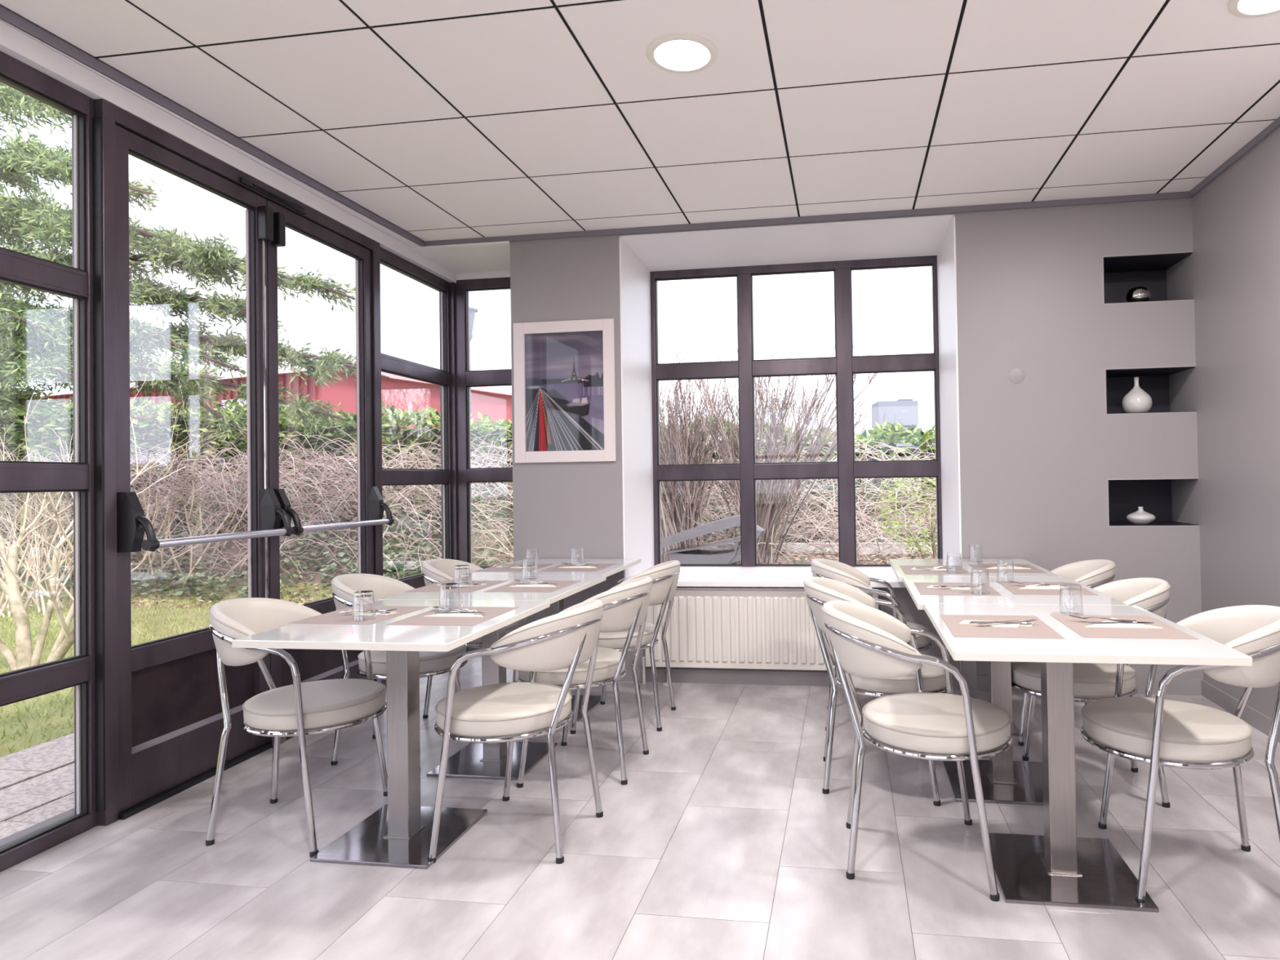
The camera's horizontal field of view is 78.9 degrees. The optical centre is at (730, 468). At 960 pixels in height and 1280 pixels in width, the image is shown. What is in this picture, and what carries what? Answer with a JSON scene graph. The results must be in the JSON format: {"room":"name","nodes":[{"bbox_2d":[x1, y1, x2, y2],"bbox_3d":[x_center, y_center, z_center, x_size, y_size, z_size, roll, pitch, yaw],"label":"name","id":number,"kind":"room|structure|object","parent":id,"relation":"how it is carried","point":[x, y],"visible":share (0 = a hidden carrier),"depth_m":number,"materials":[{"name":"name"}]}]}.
{"room":"restaurant dining room","nodes":[
{"label":"restaurant dining room","id":0,"kind":"room"},
{"bbox_2d":[0,655,1279,959],"bbox_3d":[-0.383,1.303,0.840,5.010,0.060,9.100,-1,-1,9],"label":"floor","id":1,"kind":"structure","parent":0,"point":[724,840],"depth_m":2.53,"materials":[{"name":"grey tile"}]},
{"bbox_2d":[0,50,118,871],"bbox_3d":[-2.472,-0.042,2.328,0.120,2.735,1.238,-1,-1,7],"label":"window","id":2,"kind":"structure","parent":1,"relation":"on","point":[91,282],"depth_m":2.87,"materials":[{"name":"brown metal"}]},
{"bbox_2d":[115,105,373,819],"bbox_3d":[-2.214,-0.021,3.775,0.216,2.722,1.697,-1,-1,7],"label":"door","id":3,"kind":"structure","parent":1,"relation":"on","point":[171,722],"depth_m":3.26,"materials":[{"name":"brown metal"}]},
{"bbox_2d":[205,597,387,857],"bbox_3d":[-1.605,0.905,2.879,0.608,0.828,0.527,-1,-1,3],"label":"dining chair","id":4,"kind":"object","parent":1,"relation":"on","point":[282,710],"visible":0.88,"depth_m":2.74,"materials":[{"name":"grey leather"}]},
{"bbox_2d":[266,199,394,740],"bbox_3d":[-2.159,0.018,4.180,0.208,2.655,0.868,-1,-1,7],"label":"door","id":5,"kind":"structure","parent":1,"relation":"on","point":[313,664],"depth_m":4.19,"materials":[{"name":"brown metal"}]},
{"bbox_2d":[231,599,550,869],"bbox_3d":[-1.162,0.929,2.808,0.737,0.765,0.824,-1,-1,9],"label":"dining table","id":6,"kind":"object","parent":1,"relation":"on","point":[397,834],"visible":0.89,"depth_m":2.71,"materials":[{"name":"white"}]},
{"bbox_2d":[288,605,427,624],"bbox_3d":[-1.387,0.550,2.905,0.320,0.001,0.380,-1,-1,9],"label":"placemat","id":7,"kind":"object","parent":6,"relation":"on","point":[335,617],"visible":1,"depth_m":2.86,"materials":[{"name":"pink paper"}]},
{"bbox_2d":[351,590,376,622],"bbox_3d":[-1.325,0.497,2.784,0.080,0.101,0.080,-2,-1,40],"label":"tumbler","id":8,"kind":"object","parent":7,"relation":"on","point":[362,620],"visible":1,"depth_m":2.78,"materials":[{"name":"clear glass"}]},
{"bbox_2d":[338,609,396,616],"bbox_3d":[-1.385,0.547,2.917,0.231,0.006,0.078,-1,-1,18],"label":"napkin","id":9,"kind":"object","parent":7,"relation":"on","point":[364,613],"visible":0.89,"depth_m":2.90,"materials":[{"name":"beige paper"}]},
{"bbox_2d":[387,606,518,626],"bbox_3d":[-1.013,0.544,2.849,0.320,0.001,0.380,-1,-1,8],"label":"placemat","id":10,"kind":"object","parent":6,"relation":"on","point":[491,611],"visible":0.86,"depth_m":2.78,"materials":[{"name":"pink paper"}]},
{"bbox_2d":[438,582,461,612],"bbox_3d":[-1.079,0.495,2.961,0.080,0.101,0.080,0,-1,-38],"label":"tumbler","id":11,"kind":"object","parent":10,"relation":"on","point":[446,584],"visible":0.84,"depth_m":2.96,"materials":[{"name":"clear glass"}]},
{"bbox_2d":[423,608,483,617],"bbox_3d":[-1.004,0.538,2.881,0.230,0.012,0.135,-1,-1,7],"label":"napkin","id":12,"kind":"object","parent":10,"relation":"on","point":[441,615],"visible":0.91,"depth_m":2.83,"materials":[{"name":"beige paper"}]},
{"bbox_2d":[330,573,467,765],"bbox_3d":[-1.553,0.914,3.629,0.608,0.828,0.527,-1,-1,4],"label":"dining chair","id":13,"kind":"object","parent":1,"relation":"on","point":[344,587],"visible":0.43,"depth_m":3.50,"materials":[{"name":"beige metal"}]},
{"bbox_2d":[355,240,457,687],"bbox_3d":[-2.119,-0.010,5.176,0.120,2.735,1.122,-1,-1,7],"label":"window","id":14,"kind":"structure","parent":1,"relation":"on","point":[445,376],"depth_m":5.27,"materials":[{"name":"brown metal"}]},
{"bbox_2d":[422,558,533,718],"bbox_3d":[-1.400,0.921,4.283,0.608,0.828,0.527,-1,-1,7],"label":"dining chair","id":15,"kind":"object","parent":1,"relation":"on","point":[435,571],"visible":0.27,"depth_m":4.18,"materials":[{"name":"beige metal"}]},
{"bbox_2d":[377,575,605,780],"bbox_3d":[-1.068,0.938,3.626,0.747,0.765,0.819,-1,-1,9],"label":"dining table","id":16,"kind":"object","parent":1,"relation":"on","point":[474,760],"visible":0.59,"depth_m":3.45,"materials":[{"name":"white"}]},
{"bbox_2d":[404,580,507,591],"bbox_3d":[-1.294,0.559,3.664,0.320,0.001,0.380,-1,-1,8],"label":"placemat","id":17,"kind":"object","parent":16,"relation":"on","point":[432,588],"visible":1,"depth_m":3.62,"materials":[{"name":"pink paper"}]},
{"bbox_2d":[436,582,486,586],"bbox_3d":[-1.291,0.556,3.676,0.231,0.006,0.078,-1,-1,11],"label":"napkin","id":18,"kind":"object","parent":17,"relation":"on","point":[457,584],"visible":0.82,"depth_m":3.66,"materials":[{"name":"beige paper"}]},
{"bbox_2d":[453,564,471,588],"bbox_3d":[-1.261,0.507,3.617,0.080,0.101,0.080,-1,-1,25],"label":"tumbler","id":19,"kind":"object","parent":17,"relation":"on","point":[456,565],"visible":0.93,"depth_m":3.61,"materials":[{"name":"clear glass"}]},
{"bbox_2d":[484,580,581,592],"bbox_3d":[-0.921,0.553,3.619,0.320,0.001,0.380,-1,-1,8],"label":"placemat","id":20,"kind":"object","parent":16,"relation":"on","point":[561,584],"visible":0.86,"depth_m":3.56,"materials":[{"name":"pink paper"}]},
{"bbox_2d":[509,581,555,586],"bbox_3d":[-0.912,0.546,3.650,0.230,0.012,0.135,-1,-1,8],"label":"napkin","id":21,"kind":"object","parent":20,"relation":"on","point":[531,584],"visible":0.91,"depth_m":3.60,"materials":[{"name":"beige paper"}]},
{"bbox_2d":[427,599,604,863],"bbox_3d":[-0.752,0.890,2.766,0.608,0.828,0.527,-1,-1,12],"label":"dining chair","id":22,"kind":"object","parent":1,"relation":"on","point":[569,637],"visible":1,"depth_m":2.59,"materials":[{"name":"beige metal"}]},
{"bbox_2d":[461,558,641,720],"bbox_3d":[-0.990,0.948,4.446,0.762,0.765,0.824,-1,-1,9],"label":"dining table","id":23,"kind":"object","parent":1,"relation":"on","point":[556,607],"visible":0.27,"depth_m":4.29,"materials":[{"name":"white"}]},
{"bbox_2d":[475,564,552,572],"bbox_3d":[-1.233,0.568,4.404,0.320,0.001,0.380,-1,-1,8],"label":"placemat","id":24,"kind":"object","parent":23,"relation":"on","point":[494,568],"visible":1,"depth_m":4.34,"materials":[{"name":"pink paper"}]},
{"bbox_2d":[539,563,616,571],"bbox_3d":[-0.860,0.562,4.368,0.320,0.001,0.380,-1,-1,9],"label":"placemat","id":25,"kind":"object","parent":23,"relation":"on","point":[600,566],"visible":0.86,"depth_m":4.31,"materials":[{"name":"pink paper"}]},
{"bbox_2d":[558,565,596,568],"bbox_3d":[-0.849,0.555,4.399,0.230,0.012,0.135,-1,-1,11],"label":"napkin","id":26,"kind":"object","parent":25,"relation":"on","point":[568,566],"visible":0.91,"depth_m":4.34,"materials":[{"name":"beige"}]},
{"bbox_2d":[516,576,653,787],"bbox_3d":[-0.641,0.897,3.401,0.608,0.828,0.527,-1,-1,9],"label":"dining chair","id":27,"kind":"object","parent":1,"relation":"on","point":[625,606],"visible":0.59,"depth_m":3.23,"materials":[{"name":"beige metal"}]},
{"bbox_2d":[570,560,680,733],"bbox_3d":[-0.562,0.905,4.067,0.608,0.828,0.527,-1,-1,7],"label":"dining chair","id":28,"kind":"object","parent":1,"relation":"on","point":[664,575],"visible":0.55,"depth_m":3.91,"materials":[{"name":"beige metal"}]},
{"bbox_2d":[810,558,932,730],"bbox_3d":[0.721,0.883,3.966,0.608,0.828,0.527,-1,-1,9],"label":"dining chair","id":29,"kind":"object","parent":1,"relation":"on","point":[820,567],"visible":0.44,"depth_m":3.85,"materials":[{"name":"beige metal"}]},
{"bbox_2d":[803,577,953,806],"bbox_3d":[0.614,0.875,3.219,0.608,0.828,0.527,-1,-1,7],"label":"dining chair","id":30,"kind":"object","parent":1,"relation":"on","point":[819,591],"visible":0.48,"depth_m":3.08,"materials":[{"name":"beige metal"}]},
{"bbox_2d":[821,600,1013,902],"bbox_3d":[0.614,0.866,2.562,0.608,0.828,0.527,-1,-1,9],"label":"dining chair","id":31,"kind":"object","parent":1,"relation":"on","point":[864,641],"visible":1,"depth_m":2.42,"materials":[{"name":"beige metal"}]},
{"bbox_2d":[888,559,1062,735],"bbox_3d":[1.261,0.908,4.107,0.762,0.765,0.819,-1,-1,9],"label":"dining table","id":32,"kind":"object","parent":1,"relation":"on","point":[968,668],"visible":0.23,"depth_m":3.92,"materials":[{"name":"white"}]},
{"bbox_2d":[899,565,970,574],"bbox_3d":[1.052,0.527,4.001,0.320,0.001,0.380,-1,-1,8],"label":"placemat","id":33,"kind":"object","parent":32,"relation":"on","point":[907,570],"visible":0.86,"depth_m":3.94,"materials":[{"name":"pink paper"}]},
{"bbox_2d":[911,567,955,570],"bbox_3d":[1.055,0.523,4.013,0.231,0.006,0.078,-1,-1,9],"label":"napkin","id":34,"kind":"object","parent":33,"relation":"on","point":[913,568],"visible":0.89,"depth_m":4.00,"materials":[{"name":"beige"}]},
{"bbox_2d":[946,551,962,573],"bbox_3d":[1.119,0.473,3.866,0.080,0.101,0.080,-1,-1,-1],"label":"tumbler","id":35,"kind":"object","parent":33,"relation":"on","point":[952,572],"visible":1,"depth_m":3.87,"materials":[{"name":"clear glass"}]},
{"bbox_2d":[968,564,1046,573],"bbox_3d":[1.428,0.521,4.016,0.320,0.001,0.380,-1,-1,8],"label":"placemat","id":36,"kind":"object","parent":32,"relation":"on","point":[1033,570],"visible":0.64,"depth_m":3.95,"materials":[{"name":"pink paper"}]},
{"bbox_2d":[986,564,1031,568],"bbox_3d":[1.437,0.515,4.047,0.230,0.012,0.135,-1,-1,8],"label":"napkin","id":37,"kind":"object","parent":36,"relation":"on","point":[993,567],"visible":0.73,"depth_m":3.99,"materials":[{"name":"beige"}]},
{"bbox_2d":[902,576,1128,805],"bbox_3d":[1.161,0.899,3.298,0.762,0.765,0.809,-1,-1,9],"label":"dining table","id":38,"kind":"object","parent":1,"relation":"on","point":[1004,780],"visible":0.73,"depth_m":3.11,"materials":[{"name":"white"}]},
{"bbox_2d":[913,582,1001,595],"bbox_3d":[0.966,0.519,3.327,0.320,0.001,0.380,-1,-1,9],"label":"placemat","id":39,"kind":"object","parent":38,"relation":"on","point":[922,587],"visible":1,"depth_m":3.28,"materials":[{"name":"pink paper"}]},
{"bbox_2d":[927,585,982,589],"bbox_3d":[0.968,0.516,3.339,0.231,0.006,0.078,-1,-1,17],"label":"napkin","id":40,"kind":"object","parent":39,"relation":"on","point":[930,586],"visible":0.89,"depth_m":3.32,"materials":[{"name":"beige paper"}]},
{"bbox_2d":[969,568,990,595],"bbox_3d":[1.026,0.465,3.177,0.080,0.101,0.080,-1,-1,34],"label":"tumbler","id":41,"kind":"object","parent":39,"relation":"on","point":[979,572],"visible":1,"depth_m":3.18,"materials":[{"name":"clear glass"}]},
{"bbox_2d":[998,582,1097,595],"bbox_3d":[1.341,0.513,3.301,0.320,0.001,0.380,-1,-1,9],"label":"placemat","id":42,"kind":"object","parent":38,"relation":"on","point":[1014,588],"visible":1,"depth_m":3.23,"materials":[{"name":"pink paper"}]},
{"bbox_2d":[996,559,1014,583],"bbox_3d":[1.246,0.466,3.498,0.080,0.101,0.080,0,-1,-29],"label":"tumbler","id":43,"kind":"object","parent":42,"relation":"on","point":[1005,582],"visible":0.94,"depth_m":3.50,"materials":[{"name":"clear glass"}]},
{"bbox_2d":[1019,582,1066,589],"bbox_3d":[1.352,0.507,3.332,0.230,0.012,0.135,-1,-1,10],"label":"napkin","id":44,"kind":"object","parent":42,"relation":"on","point":[1045,587],"visible":0.82,"depth_m":3.28,"materials":[{"name":"beige paper"}]},
{"bbox_2d":[1017,559,1115,746],"bbox_3d":[1.572,0.868,3.798,0.608,0.828,0.527,-1,-1,9],"label":"dining chair","id":45,"kind":"object","parent":1,"relation":"on","point":[1093,573],"visible":0.27,"depth_m":3.63,"materials":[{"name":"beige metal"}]},
{"bbox_2d":[924,604,1253,912],"bbox_3d":[1.062,0.890,2.486,0.762,0.765,0.824,-1,-1,9],"label":"dining table","id":46,"kind":"object","parent":1,"relation":"on","point":[1057,867],"visible":0.81,"depth_m":2.40,"materials":[{"name":"white"}]},
{"bbox_2d":[939,614,1065,639],"bbox_3d":[0.862,0.510,2.498,0.320,0.001,0.380,-1,-1,9],"label":"placemat","id":47,"kind":"object","parent":46,"relation":"on","point":[1039,629],"visible":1,"depth_m":2.44,"materials":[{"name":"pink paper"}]},
{"bbox_2d":[959,620,1033,627],"bbox_3d":[0.864,0.506,2.510,0.231,0.006,0.078,-1,-1,16],"label":"napkin","id":48,"kind":"object","parent":47,"relation":"on","point":[997,624],"visible":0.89,"depth_m":2.49,"materials":[{"name":"beige paper"}]},
{"bbox_2d":[967,621,1031,624],"bbox_3d":[0.874,0.502,2.511,0.200,0.004,0.019,-1,-1,14],"label":"knife","id":49,"kind":"object","parent":48,"relation":"on","point":[967,621],"visible":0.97,"depth_m":2.51,"materials":[{"name":"silver metal"}]},
{"bbox_2d":[975,618,1037,624],"bbox_3d":[0.891,0.496,2.494,0.198,0.010,0.023,-1,-1,-3],"label":"fork","id":50,"kind":"object","parent":48,"relation":"on","point":[1033,620],"visible":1,"depth_m":2.49,"materials":[{"name":"silver metal"}]},
{"bbox_2d":[1058,583,1084,615],"bbox_3d":[1.185,0.456,2.688,0.080,0.101,0.080,-1,-1,9],"label":"tumbler","id":51,"kind":"object","parent":46,"relation":"on","point":[1068,584],"visible":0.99,"depth_m":2.69,"materials":[{"name":"clear glass"}]},
{"bbox_2d":[1050,614,1198,639],"bbox_3d":[1.236,0.504,2.462,0.320,0.001,0.380,-1,-1,9],"label":"placemat","id":52,"kind":"object","parent":46,"relation":"on","point":[1077,625],"visible":0.86,"depth_m":2.40,"materials":[{"name":"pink paper"}]},
{"bbox_2d":[1084,617,1163,628],"bbox_3d":[1.246,0.497,2.494,0.230,0.012,0.135,-1,-1,10],"label":"napkin","id":53,"kind":"object","parent":52,"relation":"on","point":[1106,624],"visible":0.91,"depth_m":2.44,"materials":[{"name":"beige paper"}]},
{"bbox_2d":[1068,614,1136,622],"bbox_3d":[1.209,0.489,2.512,0.198,0.010,0.023,-1,-1,25],"label":"fork","id":54,"kind":"object","parent":53,"relation":"on","point":[1068,615],"visible":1,"depth_m":2.51,"materials":[{"name":"silver metal"}]},
{"bbox_2d":[1087,621,1154,623],"bbox_3d":[1.247,0.493,2.467,0.200,0.004,0.019,-1,-1,6],"label":"knife","id":55,"kind":"object","parent":53,"relation":"on","point":[1115,621],"visible":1,"depth_m":2.46,"materials":[{"name":"silver metal"}]},
{"bbox_2d":[1011,577,1170,808],"bbox_3d":[1.438,0.861,3.111,0.608,0.828,0.527,-1,-1,10],"label":"dining chair","id":56,"kind":"object","parent":1,"relation":"on","point":[1092,682],"visible":0.56,"depth_m":2.98,"materials":[{"name":"silver metal"}]},
{"bbox_2d":[1080,604,1279,902],"bbox_3d":[1.440,0.852,2.444,0.608,0.828,0.527,-1,-1,14],"label":"dining chair","id":57,"kind":"object","parent":1,"relation":"on","point":[1158,727],"visible":0.88,"depth_m":2.30,"materials":[{"name":"beige leather"}]},
{"bbox_2d":[0,0,1279,240],"bbox_3d":[-0.321,-1.617,0.547,4.700,0.101,8.476,-1,-1,9],"label":"ceiling","id":58,"kind":"structure","parent":0,"point":[440,119],"depth_m":3.18,"materials":[{"name":"white"}]},
{"bbox_2d":[646,33,717,73],"bbox_3d":[-0.181,-1.534,2.864,0.264,0.011,0.264,-1,-1,9],"label":"recessed light","id":59,"kind":"object","parent":58,"relation":"in","point":[677,53],"visible":1,"depth_m":2.85,"materials":[{"name":"white"}]},
{"bbox_2d":[1227,0,1279,17],"bbox_3d":[1.802,-1.569,2.554,0.264,0.011,0.264,-1,-1,9],"label":"recessed light","id":60,"kind":"object","parent":58,"relation":"in","point":[1238,8],"visible":1,"depth_m":2.63,"materials":[{"name":"white"}]},
{"bbox_2d":[510,198,1203,679],"bbox_3d":[0.686,-0.157,4.965,4.125,2.935,0.658,-1,-1,9],"label":"wall","id":61,"kind":"structure","parent":0,"point":[1054,466],"depth_m":4.49,"materials":[{"name":"grey paint"}]},
{"bbox_2d":[0,5,423,246],"bbox_3d":[-2.638,-1.509,0.869,0.020,0.033,8.428,-1,-1,9],"label":"trim","id":62,"kind":"structure","parent":61,"relation":"attached to","point":[6,15],"depth_m":3.18,"materials":[{"name":"grey"}]},
{"bbox_2d":[0,4,510,273],"bbox_3d":[-2.445,-1.543,1.231,0.915,0.125,9.200,-1,-1,9],"label":"trim","id":63,"kind":"structure","parent":61,"relation":"attached to","point":[493,256],"depth_m":4.98,"materials":[{"name":"white paint"}]},
{"bbox_2d":[0,20,456,283],"bbox_3d":[-2.644,-1.448,1.192,0.149,0.077,9.070,-1,-1,7],"label":"trim","id":64,"kind":"structure","parent":63,"relation":"attached to","point":[15,43],"depth_m":3.23,"materials":[{"name":"white paint"}]},
{"bbox_2d":[454,270,512,652],"bbox_3d":[-1.628,-0.042,5.626,0.920,2.795,0.072,-1,-1,9],"label":"window","id":65,"kind":"structure","parent":61,"relation":"in","point":[466,379],"depth_m":5.64,"materials":[{"name":"brown metal"}]},
{"bbox_2d":[513,318,616,462],"bbox_3d":[-1.056,-0.485,4.888,0.665,0.895,0.024,-1,-1,9],"label":"framed picture","id":66,"kind":"object","parent":61,"relation":"attached to","point":[564,371],"visible":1,"depth_m":4.89,"materials":[{"name":"white"}]},
{"bbox_2d":[524,331,604,451],"bbox_3d":[-1.055,-0.485,4.892,0.519,0.749,0.001,-1,-1,9],"label":"print","id":67,"kind":"object","parent":66,"relation":"attached to","point":[565,405],"depth_m":4.89},
{"bbox_2d":[642,586,878,685],"bbox_3d":[0.161,1.017,4.651,1.437,0.597,0.099,-1,-1,9],"label":"radiator","id":68,"kind":"object","parent":61,"relation":"attached to","point":[751,628],"visible":0.59,"depth_m":4.62,"materials":[{"name":"white metal"}]},
{"bbox_2d":[675,586,878,590],"bbox_3d":[0.171,0.724,4.647,1.406,0.012,0.066,-1,-1,8],"label":"grille","id":69,"kind":"object","parent":68,"relation":"attached to","point":[678,588],"depth_m":4.65,"materials":[{"name":"white metal"}]},
{"bbox_2d":[617,214,961,587],"bbox_3d":[0.362,-0.387,4.923,2.049,2.180,0.760,-1,-1,9],"label":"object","id":70,"kind":"structure","parent":61,"relation":"attached to","point":[640,255],"depth_m":4.96,"materials":[{"name":"white paint"}]},
{"bbox_2d":[649,255,942,567],"bbox_3d":[0.430,-0.350,5.321,2.040,2.140,0.074,-1,-1,9],"label":"window","id":71,"kind":"structure","parent":61,"relation":"in","point":[844,364],"depth_m":5.29,"materials":[{"name":"brown metal"}]},
{"bbox_2d":[423,191,1192,246],"bbox_3d":[0.301,-1.504,4.699,4.660,0.033,0.018,-1,-1,9],"label":"trim","id":72,"kind":"structure","parent":61,"relation":"attached to","point":[1176,195],"depth_m":4.65,"materials":[{"name":"grey paint"}]},
{"bbox_2d":[608,667,1201,695],"bbox_3d":[0.627,1.265,4.622,4.061,0.085,0.012,-1,-1,9],"label":"baseboard","id":73,"kind":"structure","parent":61,"relation":"attached to","point":[1175,686],"depth_m":4.67,"materials":[{"name":"grey paint"}]},
{"bbox_2d":[1121,377,1152,413],"bbox_3d":[2.369,-0.422,4.502,0.158,0.217,0.158,-1,-1,9],"label":"bottle vase","id":74,"kind":"object","parent":61,"relation":"in","point":[1137,400],"visible":0.81,"depth_m":4.45,"materials":[{"name":"grey ceramic"}]},
{"bbox_2d":[1125,286,1151,302],"bbox_3d":[2.380,-1.002,4.507,0.134,0.109,0.134,-1,-1,9],"label":"round vase","id":75,"kind":"object","parent":61,"relation":"in","point":[1138,294],"visible":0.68,"depth_m":4.46,"materials":[{"name":"silver metal"}]},
{"bbox_2d":[1126,506,1155,524],"bbox_3d":[2.387,0.275,4.492,0.152,0.101,0.152,-1,-1,9],"label":"vase","id":76,"kind":"object","parent":61,"relation":"in","point":[1140,517],"visible":0.98,"depth_m":4.45,"materials":[{"name":"grey ceramic"}]},
{"bbox_2d":[1166,127,1279,719],"bbox_3d":[2.150,-0.239,0.478,0.200,2.935,9.100,-1,-1,9],"label":"wall","id":77,"kind":"structure","parent":0,"point":[1231,274],"depth_m":3.91,"materials":[{"name":"grey paint"}]},
{"bbox_2d":[1189,116,1279,196],"bbox_3d":[1.971,-1.591,0.180,0.018,0.033,8.428,-1,-1,9],"label":"trim","id":78,"kind":"structure","parent":77,"relation":"attached to","point":[1275,124],"depth_m":3.82,"materials":[{"name":"grey paint"}]},
{"bbox_2d":[1201,680,1279,742],"bbox_3d":[2.019,1.184,0.151,0.012,0.085,8.446,-1,-1,9],"label":"baseboard","id":79,"kind":"structure","parent":77,"relation":"attached to","point":[1260,722],"depth_m":3.96,"materials":[{"name":"grey paint"}]},
{"label":"outside","id":80,"kind":"structure","parent":0,"visible":0},
{"bbox_2d":[0,483,937,586],"bbox_3d":[-5.541,0.935,5.307,36.000,1.555,20.000,-1,-1,9],"label":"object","id":81,"kind":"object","parent":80,"point":[291,570],"depth_m":10.03,"materials":[{"name":"plant"}]},
{"bbox_2d":[0,733,74,839],"bbox_3d":[-3.243,1.399,1.419,1.200,0.094,9.000,-1,-1,9],"label":"paving","id":82,"kind":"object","parent":81,"relation":"on","point":[37,783],"visible":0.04,"depth_m":3.36,"materials":[{"name":"stone"}]},
{"bbox_2d":[0,581,333,757],"bbox_3d":[-7.472,1.439,5.085,8.230,0.169,9.000,-1,-1,9],"label":"lawn","id":83,"kind":"structure","parent":81,"relation":"on","point":[55,732],"depth_m":7.12,"materials":[{"name":"plant"}]},
{"bbox_2d":[0,428,177,617],"bbox_3d":[-7.561,0.470,7.924,3.002,2.290,2.930,-1,-1,12],"label":"shrub","id":84,"kind":"object","parent":83,"relation":"on","point":[37,546],"visible":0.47,"depth_m":8.27,"materials":[{"name":"beige plant"}]},
{"bbox_2d":[0,367,226,671],"bbox_3d":[-5.078,0.363,5.612,2.616,2.336,2.162,-1,-1,38],"label":"tree","id":85,"kind":"object","parent":83,"relation":"on","point":[24,658],"visible":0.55,"depth_m":5.63,"materials":[{"name":"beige plant"}]},
{"bbox_2d":[0,82,390,442],"bbox_3d":[-8.352,-2.550,8.477,9.019,8.711,3.337,-1,-1,11],"label":"cedar tree","id":86,"kind":"object","parent":83,"relation":"on","point":[49,337],"visible":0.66,"depth_m":7.86,"materials":[{"name":"green plant"}]},
{"bbox_2d":[0,520,933,609],"bbox_3d":[-1.582,1.045,8.053,15.104,0.891,3.924,-1,-1,9],"label":"leaf litter","id":87,"kind":"object","parent":83,"relation":"on","point":[893,557],"visible":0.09,"depth_m":8.96,"materials":[{"name":"brown plant"}]},
{"bbox_2d":[130,426,325,586],"bbox_3d":[-6.926,0.431,10.022,3.690,2.054,2.772,-1,-1,19],"label":"shrub","id":88,"kind":"object","parent":81,"relation":"on","point":[168,528],"visible":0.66,"depth_m":9.52,"materials":[{"name":"brown plant"}]},
{"bbox_2d":[382,560,424,569],"bbox_3d":[-4.053,1.193,9.481,1.000,0.100,0.120,-1,-1,3],"label":"kerb","id":89,"kind":"object","parent":81,"relation":"on","point":[409,563],"visible":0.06,"depth_m":9.42,"materials":[{"name":"grey concrete"}]},
{"bbox_2d":[0,396,935,489],"bbox_3d":[-4.461,-0.408,12.690,28.000,2.667,1.847,-1,-1,9],"label":"hedge","id":90,"kind":"object","parent":81,"relation":"on","point":[157,428],"visible":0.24,"depth_m":12.55,"materials":[{"name":"green plant"}]},
{"bbox_2d":[0,426,937,555],"bbox_3d":[-2.761,0.281,10.655,19.797,2.208,2.604,-1,-1,9],"label":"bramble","id":91,"kind":"object","parent":81,"relation":"on","point":[321,475],"visible":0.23,"depth_m":10.72,"materials":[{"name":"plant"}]},
{"bbox_2d":[0,465,937,602],"bbox_3d":[-3.809,0.723,10.310,20.154,1.681,3.620,-1,-1,9],"label":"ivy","id":92,"kind":"object","parent":81,"relation":"on","point":[135,580],"visible":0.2,"depth_m":9.85,"materials":[{"name":"green plant"}]},
{"bbox_2d":[0,468,937,591],"bbox_3d":[-2.328,0.720,9.497,18.610,1.751,2.386,-1,-1,9],"label":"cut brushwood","id":93,"kind":"object","parent":81,"relation":"on","point":[820,530],"visible":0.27,"depth_m":9.54,"materials":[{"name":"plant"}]},
{"bbox_2d":[658,336,762,562],"bbox_3d":[-0.722,-0.146,8.474,1.778,2.537,1.701,-1,-1,32],"label":"bare shrub","id":94,"kind":"object","parent":81,"relation":"on","point":[673,493],"visible":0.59,"depth_m":8.47,"materials":[{"name":"plant"}]},
{"bbox_2d":[661,514,764,564],"bbox_3d":[-0.172,0.758,7.892,1.060,0.568,0.542,-1,-1,9],"label":"lounger","id":95,"kind":"object","parent":81,"relation":"on","point":[687,554],"visible":0.65,"depth_m":7.66,"materials":[{"name":"grey plastic"}]},
{"bbox_2d":[660,335,890,564],"bbox_3d":[0.254,-0.150,8.456,3.039,2.545,1.577,-1,-1,21],"label":"bare shrub","id":96,"kind":"object","parent":81,"relation":"on","point":[768,517],"visible":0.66,"depth_m":8.23,"materials":[{"name":"plant"}]},
{"bbox_2d":[661,542,937,554],"bbox_3d":[2.021,1.020,9.241,8.990,0.255,0.120,-1,-1,9],"label":"kerb","id":97,"kind":"object","parent":81,"relation":"on","point":[797,544],"visible":0.03,"depth_m":9.29,"materials":[{"name":"grey concrete"}]},
{"bbox_2d":[871,456,937,559],"bbox_3d":[1.810,0.459,7.348,0.932,1.145,0.678,-1,-1,9],"label":"shrub","id":98,"kind":"object","parent":81,"relation":"on","point":[915,541],"visible":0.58,"depth_m":7.32,"materials":[{"name":"green plant"}]},
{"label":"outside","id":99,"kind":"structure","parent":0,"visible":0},
{"bbox_3d":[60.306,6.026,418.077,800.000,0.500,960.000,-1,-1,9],"label":"ground","id":100,"kind":"structure","parent":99,"visible":0},
{"bbox_2d":[34,361,511,431],"bbox_3d":[-15.343,-0.745,27.072,14.200,5.200,9.880,-1,-1,23],"label":"warehouse","id":101,"kind":"structure","parent":100,"relation":"on","point":[406,393],"depth_m":22.78,"materials":[{"name":"red metal"}]},
{"bbox_2d":[469,306,478,430],"bbox_3d":[-6.446,-1.191,19.016,0.480,5.600,0.480,-1,-1,9],"label":"street lamp","id":102,"kind":"object","parent":100,"relation":"on","point":[473,310],"visible":0.32,"depth_m":18.99,"materials":[{"name":"grey metal"}]},
{"bbox_2d":[871,399,922,448],"bbox_3d":[61.027,-10.586,286.656,16.600,29.400,15.000,-1,-1,0],"label":"office building","id":103,"kind":"structure","parent":100,"relation":"on","point":[899,407],"depth_m":280.32,"materials":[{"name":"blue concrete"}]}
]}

